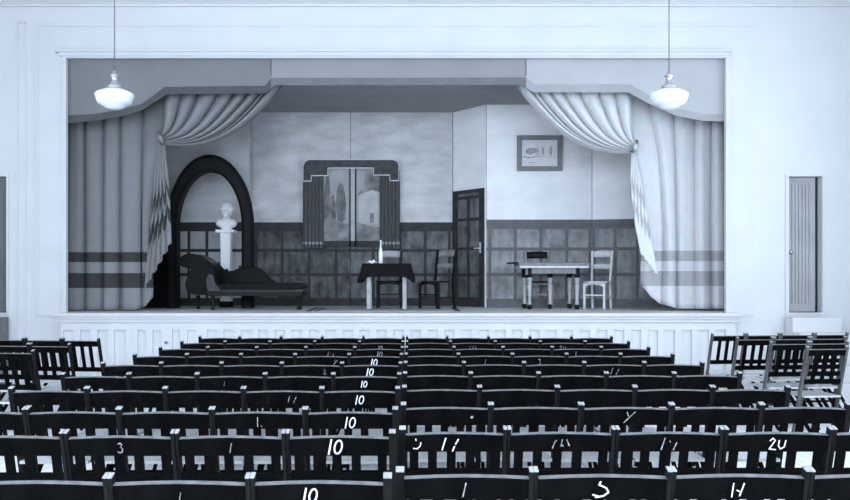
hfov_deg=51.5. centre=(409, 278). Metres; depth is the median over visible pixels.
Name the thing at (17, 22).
trim
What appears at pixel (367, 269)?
tablecloth
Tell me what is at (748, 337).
folding chair
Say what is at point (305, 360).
chair
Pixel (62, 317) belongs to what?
stage
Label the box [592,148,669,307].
stage flat
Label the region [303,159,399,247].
window
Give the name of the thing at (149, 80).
valance
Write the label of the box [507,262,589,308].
table
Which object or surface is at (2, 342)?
folding chair
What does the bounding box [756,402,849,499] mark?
chair
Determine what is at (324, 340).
chair
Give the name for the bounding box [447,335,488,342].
chair
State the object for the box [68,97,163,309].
stage curtain
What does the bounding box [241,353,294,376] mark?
chair
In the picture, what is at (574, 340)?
chair
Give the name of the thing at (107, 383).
chair
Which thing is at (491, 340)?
chair
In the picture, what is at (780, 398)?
chair
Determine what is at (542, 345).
chair
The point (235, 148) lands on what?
stage flat
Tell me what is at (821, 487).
chair
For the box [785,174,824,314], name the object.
door
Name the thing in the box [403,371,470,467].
chair
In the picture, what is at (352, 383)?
chair
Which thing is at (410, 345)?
chair
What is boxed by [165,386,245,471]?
chair
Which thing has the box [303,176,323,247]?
window curtain
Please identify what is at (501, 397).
chair
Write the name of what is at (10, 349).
folding chair
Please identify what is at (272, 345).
chair
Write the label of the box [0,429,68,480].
chair
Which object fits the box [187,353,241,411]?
chair
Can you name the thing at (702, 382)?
chair
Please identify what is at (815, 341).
folding chair
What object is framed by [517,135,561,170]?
framed picture
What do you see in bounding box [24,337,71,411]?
folding chair
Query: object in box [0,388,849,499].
floor
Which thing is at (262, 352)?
chair
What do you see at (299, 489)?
chair
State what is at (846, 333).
folding chair
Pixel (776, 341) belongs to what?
folding chair
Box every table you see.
[367,277,406,308]
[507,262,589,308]
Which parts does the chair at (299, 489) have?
post, rail, post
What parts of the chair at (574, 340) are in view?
rail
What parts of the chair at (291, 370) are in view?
rail, rail, post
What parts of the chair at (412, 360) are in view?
rail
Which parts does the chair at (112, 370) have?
post, rail, rail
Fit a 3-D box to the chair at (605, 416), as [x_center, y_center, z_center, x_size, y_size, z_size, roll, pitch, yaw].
[1.150,1.106,4.861,0.478,0.903,0.550,0,0,0]
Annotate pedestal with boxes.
[215,230,236,306]
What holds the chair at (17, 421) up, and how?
on the floor at (802, 458)
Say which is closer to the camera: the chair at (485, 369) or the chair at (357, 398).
the chair at (357, 398)
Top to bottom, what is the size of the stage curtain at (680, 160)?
3.300 m
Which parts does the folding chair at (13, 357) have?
post, seat, rail, rail, post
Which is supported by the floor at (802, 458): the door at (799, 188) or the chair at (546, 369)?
the chair at (546, 369)
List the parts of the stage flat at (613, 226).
wainscot panel, wainscot rail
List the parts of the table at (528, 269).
leg, leg, leg, leg, leg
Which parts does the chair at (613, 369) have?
rail, rail, post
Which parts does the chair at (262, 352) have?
rail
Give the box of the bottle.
[379,240,382,262]
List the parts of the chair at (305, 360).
rail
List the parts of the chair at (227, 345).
rail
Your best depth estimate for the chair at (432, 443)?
3.93 m
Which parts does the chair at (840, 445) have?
post, rail, rail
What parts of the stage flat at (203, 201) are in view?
wainscot rail, wainscot panel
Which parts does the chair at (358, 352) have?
rail, post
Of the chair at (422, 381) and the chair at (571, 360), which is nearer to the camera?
the chair at (422, 381)
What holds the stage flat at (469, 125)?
on the floor at (183, 309)
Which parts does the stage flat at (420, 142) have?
wainscot rail, wainscot panel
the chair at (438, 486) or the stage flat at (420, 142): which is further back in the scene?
the stage flat at (420, 142)
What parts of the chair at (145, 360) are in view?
post, rail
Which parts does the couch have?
leg, leg, backrest, seat rail, leg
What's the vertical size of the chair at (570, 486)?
0.903 m
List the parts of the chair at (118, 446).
post, rail, rail, post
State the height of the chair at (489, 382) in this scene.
0.903 m
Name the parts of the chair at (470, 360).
rail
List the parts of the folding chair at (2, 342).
rail, rail, seat, post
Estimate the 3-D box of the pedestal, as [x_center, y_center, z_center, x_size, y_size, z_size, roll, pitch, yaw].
[-3.100,-0.176,14.860,0.314,1.303,0.280,0,0,0]
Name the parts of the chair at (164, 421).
post, rail, post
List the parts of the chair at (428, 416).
post, rail, post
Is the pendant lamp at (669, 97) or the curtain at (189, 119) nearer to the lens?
the pendant lamp at (669, 97)
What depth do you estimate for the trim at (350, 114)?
18.00 m
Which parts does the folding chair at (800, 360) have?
seat, rail, rail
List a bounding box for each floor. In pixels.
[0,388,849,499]
[67,302,724,312]
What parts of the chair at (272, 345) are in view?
rail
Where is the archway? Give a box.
[166,154,253,307]
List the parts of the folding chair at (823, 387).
post, leg, seat, rail, leg, rail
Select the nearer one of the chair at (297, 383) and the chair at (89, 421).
the chair at (89, 421)
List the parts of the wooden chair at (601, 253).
leg, leg, seat, rail, rail, leg, leg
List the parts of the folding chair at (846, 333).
post, leg, rail, rail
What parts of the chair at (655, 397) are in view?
post, seat, rail, rail, post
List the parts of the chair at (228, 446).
post, rail, rail, post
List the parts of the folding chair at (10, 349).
rail, rail, seat, post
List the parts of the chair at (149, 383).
post, rail, rail, seat, post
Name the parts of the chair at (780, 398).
post, seat, rail, rail, leg, post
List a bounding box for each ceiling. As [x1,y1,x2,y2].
[0,0,849,3]
[261,85,529,113]
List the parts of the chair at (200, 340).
rail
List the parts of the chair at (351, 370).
post, rail, rail, post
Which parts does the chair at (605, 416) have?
post, rail, post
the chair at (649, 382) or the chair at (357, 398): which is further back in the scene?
the chair at (649, 382)
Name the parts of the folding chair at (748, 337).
seat, rail, rail, post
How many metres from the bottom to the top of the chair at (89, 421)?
0.903 m
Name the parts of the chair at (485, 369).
rail, rail, post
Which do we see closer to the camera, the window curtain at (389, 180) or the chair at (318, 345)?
the chair at (318, 345)
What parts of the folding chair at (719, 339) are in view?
post, seat, rail, rail, post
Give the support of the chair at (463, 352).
on the floor at (802, 458)
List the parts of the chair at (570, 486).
post, rail, post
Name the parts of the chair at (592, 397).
post, seat, rail, rail, post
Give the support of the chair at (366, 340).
on the floor at (802, 458)
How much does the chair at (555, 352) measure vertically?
0.903 m
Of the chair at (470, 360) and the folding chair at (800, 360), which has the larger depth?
the folding chair at (800, 360)
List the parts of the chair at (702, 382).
post, seat, rail, rail, post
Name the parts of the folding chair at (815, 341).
leg, seat, rail, rail, leg, post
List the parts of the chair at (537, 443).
post, rail, rail, post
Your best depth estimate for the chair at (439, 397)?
5.45 m
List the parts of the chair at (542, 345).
rail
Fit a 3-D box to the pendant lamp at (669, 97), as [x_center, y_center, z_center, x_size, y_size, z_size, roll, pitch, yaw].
[2.943,-2.908,10.000,0.436,1.970,0.436,0,0,0]
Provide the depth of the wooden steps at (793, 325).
12.20 m
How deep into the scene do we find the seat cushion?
13.46 m
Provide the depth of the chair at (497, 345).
9.40 m
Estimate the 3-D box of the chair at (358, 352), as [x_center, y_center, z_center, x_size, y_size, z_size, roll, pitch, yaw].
[-0.299,1.106,8.767,0.476,0.903,0.550,0,0,0]
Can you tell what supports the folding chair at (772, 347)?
on the floor at (802, 458)
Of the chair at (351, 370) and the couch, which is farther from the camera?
the couch
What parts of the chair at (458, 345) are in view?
rail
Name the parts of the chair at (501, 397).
post, seat, rail, post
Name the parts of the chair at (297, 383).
post, rail, rail, seat, post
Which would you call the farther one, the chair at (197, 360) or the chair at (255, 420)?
the chair at (197, 360)
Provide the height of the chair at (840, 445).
0.903 m
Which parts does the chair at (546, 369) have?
post, rail, rail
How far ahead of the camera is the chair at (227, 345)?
9.39 m
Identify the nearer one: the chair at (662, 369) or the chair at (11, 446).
the chair at (11, 446)
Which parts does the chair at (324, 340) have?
rail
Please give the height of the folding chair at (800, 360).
0.921 m
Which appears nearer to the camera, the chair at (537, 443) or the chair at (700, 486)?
the chair at (700, 486)
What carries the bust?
on the pedestal
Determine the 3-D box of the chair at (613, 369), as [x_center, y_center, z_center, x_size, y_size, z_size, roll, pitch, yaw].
[1.630,1.106,7.206,0.478,0.903,0.550,0,0,0]
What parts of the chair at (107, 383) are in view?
post, rail, rail, seat, post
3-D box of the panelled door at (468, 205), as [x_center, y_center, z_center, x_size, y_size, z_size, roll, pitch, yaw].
[0.988,-0.534,15.217,0.091,2.020,0.805,0,0,-37]
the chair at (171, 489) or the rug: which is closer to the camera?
the chair at (171, 489)
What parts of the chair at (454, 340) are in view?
rail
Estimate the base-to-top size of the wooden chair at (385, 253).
0.944 m
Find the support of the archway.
on the floor at (183, 309)
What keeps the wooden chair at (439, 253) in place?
on the rug
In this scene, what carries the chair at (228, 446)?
on the floor at (802, 458)
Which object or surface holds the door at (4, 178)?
in the wall at (802, 54)
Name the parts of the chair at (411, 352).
rail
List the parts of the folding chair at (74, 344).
post, rail, rail, post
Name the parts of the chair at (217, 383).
post, rail, rail, seat, post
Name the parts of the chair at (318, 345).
rail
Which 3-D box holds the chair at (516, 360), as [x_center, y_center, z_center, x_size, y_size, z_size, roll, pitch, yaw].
[1.150,1.106,7.999,0.478,0.903,0.550,0,0,0]
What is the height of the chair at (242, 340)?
0.903 m
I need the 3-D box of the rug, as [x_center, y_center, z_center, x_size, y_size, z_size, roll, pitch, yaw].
[-0.399,0.473,13.750,2.305,0.005,1.500,0,0,0]
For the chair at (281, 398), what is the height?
0.903 m
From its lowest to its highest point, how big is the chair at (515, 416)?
0.903 m
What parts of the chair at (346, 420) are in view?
post, rail, post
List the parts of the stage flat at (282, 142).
wainscot rail, wainscot panel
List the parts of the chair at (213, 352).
rail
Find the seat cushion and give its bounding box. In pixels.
[217,283,307,289]
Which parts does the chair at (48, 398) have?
post, leg, rail, seat, post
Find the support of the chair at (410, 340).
on the floor at (802, 458)
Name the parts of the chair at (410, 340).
rail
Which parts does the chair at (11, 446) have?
rail, rail, post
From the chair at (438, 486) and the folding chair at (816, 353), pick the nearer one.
the chair at (438, 486)
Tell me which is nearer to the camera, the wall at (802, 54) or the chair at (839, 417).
the chair at (839, 417)
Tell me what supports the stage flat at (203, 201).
on the floor at (183, 309)
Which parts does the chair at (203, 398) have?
post, rail, seat, post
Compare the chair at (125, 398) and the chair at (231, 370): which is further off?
the chair at (231, 370)
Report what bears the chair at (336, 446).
on the floor at (802, 458)
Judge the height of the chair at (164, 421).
0.903 m
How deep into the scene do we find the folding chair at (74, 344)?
9.61 m
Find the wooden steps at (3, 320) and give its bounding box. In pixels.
[0,317,7,383]
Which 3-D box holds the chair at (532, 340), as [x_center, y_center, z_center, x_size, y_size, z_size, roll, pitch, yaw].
[1.630,1.106,10.369,0.478,0.903,0.550,0,0,0]
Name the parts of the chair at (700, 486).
post, rail, post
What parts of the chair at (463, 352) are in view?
rail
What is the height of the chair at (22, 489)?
0.903 m
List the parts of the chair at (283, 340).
rail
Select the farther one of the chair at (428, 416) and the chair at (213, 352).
the chair at (213, 352)
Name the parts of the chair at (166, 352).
rail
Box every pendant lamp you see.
[94,0,133,109]
[649,0,688,109]
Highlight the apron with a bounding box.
[60,322,734,389]
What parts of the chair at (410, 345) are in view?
rail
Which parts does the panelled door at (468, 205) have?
handle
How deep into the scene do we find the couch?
13.47 m
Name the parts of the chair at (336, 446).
post, rail, rail, post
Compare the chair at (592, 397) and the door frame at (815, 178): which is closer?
the chair at (592, 397)
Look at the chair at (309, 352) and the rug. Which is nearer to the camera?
the chair at (309, 352)
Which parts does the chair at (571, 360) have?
rail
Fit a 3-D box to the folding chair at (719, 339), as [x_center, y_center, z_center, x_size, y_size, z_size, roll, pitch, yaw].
[3.751,1.097,10.603,0.428,0.921,0.555,0,0,-7]
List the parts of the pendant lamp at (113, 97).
lamp shade, cord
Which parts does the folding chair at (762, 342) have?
post, rail, seat, rail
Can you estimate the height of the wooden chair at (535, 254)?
0.944 m
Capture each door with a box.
[0,174,8,314]
[453,188,484,306]
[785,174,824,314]
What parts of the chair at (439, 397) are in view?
post, seat, rail, rail, post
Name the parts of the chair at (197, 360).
rail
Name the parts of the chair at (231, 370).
post, rail, rail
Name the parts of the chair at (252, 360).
rail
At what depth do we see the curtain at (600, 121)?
12.87 m
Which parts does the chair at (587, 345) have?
rail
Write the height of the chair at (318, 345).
0.903 m
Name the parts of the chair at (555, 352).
rail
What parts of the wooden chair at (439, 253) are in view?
leg, seat, leg, leg, rail, rail, leg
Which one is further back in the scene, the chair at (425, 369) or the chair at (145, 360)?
the chair at (145, 360)
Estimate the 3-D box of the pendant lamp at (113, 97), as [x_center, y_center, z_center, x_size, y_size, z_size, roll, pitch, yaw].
[-3.358,-2.908,10.000,0.436,1.970,0.436,0,0,0]
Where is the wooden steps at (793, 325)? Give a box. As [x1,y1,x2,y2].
[785,317,849,399]
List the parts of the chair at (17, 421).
rail, post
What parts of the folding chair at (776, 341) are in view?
post, seat, rail, rail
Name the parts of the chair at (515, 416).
post, rail, post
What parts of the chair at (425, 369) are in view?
post, rail, rail, post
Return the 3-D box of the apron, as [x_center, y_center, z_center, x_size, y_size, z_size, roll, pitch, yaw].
[-0.168,1.041,12.405,9.450,1.010,0.190,0,0,0]
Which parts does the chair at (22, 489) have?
rail, post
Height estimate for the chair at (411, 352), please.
0.903 m
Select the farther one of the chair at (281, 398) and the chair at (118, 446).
the chair at (281, 398)
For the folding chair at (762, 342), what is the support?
on the floor at (802, 458)
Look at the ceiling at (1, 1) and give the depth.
12.37 m
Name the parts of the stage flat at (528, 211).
wainscot rail, wainscot panel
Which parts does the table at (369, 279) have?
leg, leg, leg, leg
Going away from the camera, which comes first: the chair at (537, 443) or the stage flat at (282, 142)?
the chair at (537, 443)
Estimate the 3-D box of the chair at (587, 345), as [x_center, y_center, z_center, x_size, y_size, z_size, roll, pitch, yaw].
[2.110,1.106,9.578,0.478,0.903,0.550,0,0,0]
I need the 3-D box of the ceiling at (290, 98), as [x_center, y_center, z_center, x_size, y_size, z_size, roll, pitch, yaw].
[-0.150,-2.974,14.550,9.500,0.030,2.400,0,0,0]
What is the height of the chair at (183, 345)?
0.903 m
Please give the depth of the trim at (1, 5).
12.46 m
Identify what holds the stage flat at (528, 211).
on the floor at (183, 309)
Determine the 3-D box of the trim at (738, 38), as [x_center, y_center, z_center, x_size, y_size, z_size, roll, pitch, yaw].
[-0.209,-1.548,12.489,10.207,4.148,0.022,0,0,0]
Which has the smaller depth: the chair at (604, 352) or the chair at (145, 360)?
the chair at (145, 360)
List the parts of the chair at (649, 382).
post, seat, rail, rail, post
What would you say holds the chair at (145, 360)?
on the floor at (802, 458)
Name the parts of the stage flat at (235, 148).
wainscot panel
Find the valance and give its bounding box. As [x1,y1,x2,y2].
[68,59,723,122]
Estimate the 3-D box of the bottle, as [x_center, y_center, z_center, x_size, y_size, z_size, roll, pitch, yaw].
[-0.456,-0.426,13.700,0.068,0.362,0.067,0,0,0]
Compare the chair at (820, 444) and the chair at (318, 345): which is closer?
the chair at (820, 444)
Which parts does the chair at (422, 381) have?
post, seat, rail, rail, post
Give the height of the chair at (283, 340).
0.903 m
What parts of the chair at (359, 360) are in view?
rail, post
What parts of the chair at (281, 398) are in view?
post, leg, rail, seat, post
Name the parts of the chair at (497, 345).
rail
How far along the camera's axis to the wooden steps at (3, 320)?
12.29 m
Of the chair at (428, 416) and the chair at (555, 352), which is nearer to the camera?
the chair at (428, 416)
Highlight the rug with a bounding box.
[306,308,459,310]
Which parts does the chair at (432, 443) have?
post, rail, rail, post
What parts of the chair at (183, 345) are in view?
rail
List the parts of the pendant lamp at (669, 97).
lamp shade, cord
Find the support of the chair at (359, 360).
on the floor at (802, 458)
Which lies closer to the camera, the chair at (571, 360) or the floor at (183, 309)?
the chair at (571, 360)
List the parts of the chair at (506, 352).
rail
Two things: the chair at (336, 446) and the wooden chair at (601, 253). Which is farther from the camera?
the wooden chair at (601, 253)
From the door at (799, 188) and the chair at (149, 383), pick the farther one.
the door at (799, 188)
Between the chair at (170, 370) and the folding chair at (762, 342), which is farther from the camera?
the folding chair at (762, 342)
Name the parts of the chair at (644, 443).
post, rail, rail, post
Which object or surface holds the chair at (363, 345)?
on the floor at (802, 458)
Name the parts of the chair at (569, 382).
post, seat, rail, rail, post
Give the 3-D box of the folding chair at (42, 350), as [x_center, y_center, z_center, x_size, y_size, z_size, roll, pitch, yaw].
[-3.564,1.097,8.953,0.428,0.921,0.555,0,0,7]
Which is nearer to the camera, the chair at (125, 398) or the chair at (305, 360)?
the chair at (125, 398)
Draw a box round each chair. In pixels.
[0,337,30,398]
[0,343,50,411]
[0,349,48,435]
[0,406,27,435]
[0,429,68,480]
[0,472,109,499]
[8,386,94,471]
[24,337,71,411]
[25,406,119,471]
[29,343,83,430]
[60,372,143,471]
[61,337,102,410]
[63,429,177,481]
[86,386,165,471]
[100,361,163,469]
[107,472,250,499]
[118,406,215,471]
[128,372,202,471]
[132,353,187,433]
[158,346,207,411]
[161,361,223,412]
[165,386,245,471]
[175,429,287,481]
[180,340,228,411]
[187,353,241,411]
[197,372,269,471]
[198,335,239,411]
[207,346,259,410]
[212,406,306,471]
[221,361,282,411]
[225,340,272,411]
[239,335,280,411]
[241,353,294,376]
[243,386,323,471]
[250,472,391,499]
[257,346,305,410]
[265,372,333,471]
[270,340,314,411]
[281,335,321,409]
[282,361,343,467]
[286,429,395,499]
[295,353,349,410]
[305,406,397,471]
[306,346,354,411]
[315,340,359,411]
[322,335,363,411]
[322,386,399,471]
[333,372,400,471]
[342,361,401,469]
[349,353,402,410]
[355,346,403,411]
[360,340,403,411]
[364,335,404,411]
[376,251,402,307]
[396,466,533,499]
[399,425,506,475]
[401,402,490,467]
[402,385,479,467]
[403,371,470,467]
[404,353,457,426]
[404,361,463,467]
[405,340,449,407]
[405,346,453,426]
[406,335,446,342]
[419,249,457,308]
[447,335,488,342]
[450,340,494,407]
[454,346,502,425]
[458,353,512,425]
[464,361,523,431]
[470,371,538,467]
[478,385,556,467]
[488,335,529,342]
[489,402,581,467]
[494,340,539,407]
[503,346,551,407]
[506,425,615,475]
[510,353,566,426]
[522,361,584,465]
[524,251,553,307]
[530,335,571,342]
[533,466,672,499]
[536,371,606,467]
[540,340,584,407]
[552,346,601,430]
[555,385,635,466]
[563,353,620,432]
[571,335,612,342]
[580,402,671,467]
[583,250,613,308]
[584,361,644,467]
[585,340,629,407]
[595,371,674,467]
[597,346,650,426]
[613,425,724,499]
[620,353,674,426]
[630,385,712,499]
[643,361,704,466]
[665,371,742,467]
[668,402,762,499]
[670,466,810,499]
[697,385,790,499]
[704,333,746,406]
[717,425,833,499]
[727,336,773,406]
[730,332,780,407]
[750,341,809,430]
[755,336,810,406]
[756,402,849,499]
[763,332,814,406]
[788,340,848,429]
[790,345,848,431]
[795,336,846,407]
[796,332,848,406]
[807,466,849,499]
[827,425,849,499]
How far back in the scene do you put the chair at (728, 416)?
4.69 m
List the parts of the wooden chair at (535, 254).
leg, rail, seat, leg, leg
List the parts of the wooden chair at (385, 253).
leg, leg, seat, rail, leg, leg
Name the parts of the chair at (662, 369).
rail, post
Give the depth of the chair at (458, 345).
9.40 m
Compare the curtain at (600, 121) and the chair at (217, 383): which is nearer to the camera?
the chair at (217, 383)
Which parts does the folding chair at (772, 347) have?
leg, post, seat, rail, rail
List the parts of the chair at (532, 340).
rail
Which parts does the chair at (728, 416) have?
post, rail, post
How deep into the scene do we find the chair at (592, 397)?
5.45 m
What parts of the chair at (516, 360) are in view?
rail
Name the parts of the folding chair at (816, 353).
leg, post, seat, rail, leg, rail, post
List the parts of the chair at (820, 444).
post, rail, rail, post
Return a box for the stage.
[54,313,741,321]
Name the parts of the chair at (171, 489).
post, rail, post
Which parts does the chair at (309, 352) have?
rail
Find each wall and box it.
[0,7,849,387]
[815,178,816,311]
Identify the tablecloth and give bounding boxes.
[357,263,415,282]
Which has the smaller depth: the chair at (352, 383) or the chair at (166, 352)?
the chair at (352, 383)
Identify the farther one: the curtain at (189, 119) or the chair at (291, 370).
the curtain at (189, 119)
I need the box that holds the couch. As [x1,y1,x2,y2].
[179,254,307,309]
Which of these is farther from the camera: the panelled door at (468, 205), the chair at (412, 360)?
the panelled door at (468, 205)
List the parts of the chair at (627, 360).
rail, post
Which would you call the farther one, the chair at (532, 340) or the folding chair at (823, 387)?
the chair at (532, 340)
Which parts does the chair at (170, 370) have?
post, rail, rail, post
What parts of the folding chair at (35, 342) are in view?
post, rail, seat, rail, post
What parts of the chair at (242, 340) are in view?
rail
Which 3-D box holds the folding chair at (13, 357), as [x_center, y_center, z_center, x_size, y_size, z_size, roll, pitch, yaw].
[-3.582,1.097,8.153,0.428,0.921,0.555,0,0,7]
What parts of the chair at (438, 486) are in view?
post, rail, post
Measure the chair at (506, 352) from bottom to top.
0.903 m
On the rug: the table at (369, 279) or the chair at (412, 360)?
the table at (369, 279)
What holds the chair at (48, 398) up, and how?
on the floor at (802, 458)
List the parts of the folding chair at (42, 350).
post, rail, rail, seat, post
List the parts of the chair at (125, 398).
post, leg, rail, seat, post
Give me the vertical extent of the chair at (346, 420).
0.903 m
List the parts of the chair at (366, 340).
rail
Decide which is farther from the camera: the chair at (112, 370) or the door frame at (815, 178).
the door frame at (815, 178)
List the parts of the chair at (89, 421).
post, rail, post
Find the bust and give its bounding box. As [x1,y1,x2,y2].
[216,203,236,229]
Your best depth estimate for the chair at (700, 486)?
3.08 m
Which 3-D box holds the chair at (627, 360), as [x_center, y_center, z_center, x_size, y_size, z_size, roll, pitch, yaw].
[2.110,1.106,8.000,0.478,0.903,0.550,0,0,0]
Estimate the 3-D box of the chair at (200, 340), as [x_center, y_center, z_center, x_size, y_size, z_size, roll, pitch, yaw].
[-2.211,1.106,10.375,0.476,0.903,0.550,0,0,0]
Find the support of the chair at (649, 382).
on the floor at (802, 458)
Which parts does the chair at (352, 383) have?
post, seat, rail, rail, post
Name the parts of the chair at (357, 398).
post, seat, rail, post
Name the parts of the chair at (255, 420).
post, rail, post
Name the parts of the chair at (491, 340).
rail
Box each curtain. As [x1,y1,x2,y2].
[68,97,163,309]
[144,85,282,290]
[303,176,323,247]
[380,171,399,247]
[516,85,657,275]
[631,95,723,308]
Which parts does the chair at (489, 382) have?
post, seat, rail, rail, post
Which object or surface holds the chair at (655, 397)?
on the floor at (802, 458)
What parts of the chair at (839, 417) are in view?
post, rail, post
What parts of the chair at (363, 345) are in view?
rail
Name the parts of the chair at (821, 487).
post, rail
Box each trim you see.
[0,4,849,6]
[17,22,26,373]
[35,24,754,315]
[350,114,486,301]
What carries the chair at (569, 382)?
on the floor at (802, 458)
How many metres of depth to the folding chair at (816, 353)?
8.49 m
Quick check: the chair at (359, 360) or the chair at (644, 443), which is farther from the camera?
the chair at (359, 360)
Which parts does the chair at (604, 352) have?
rail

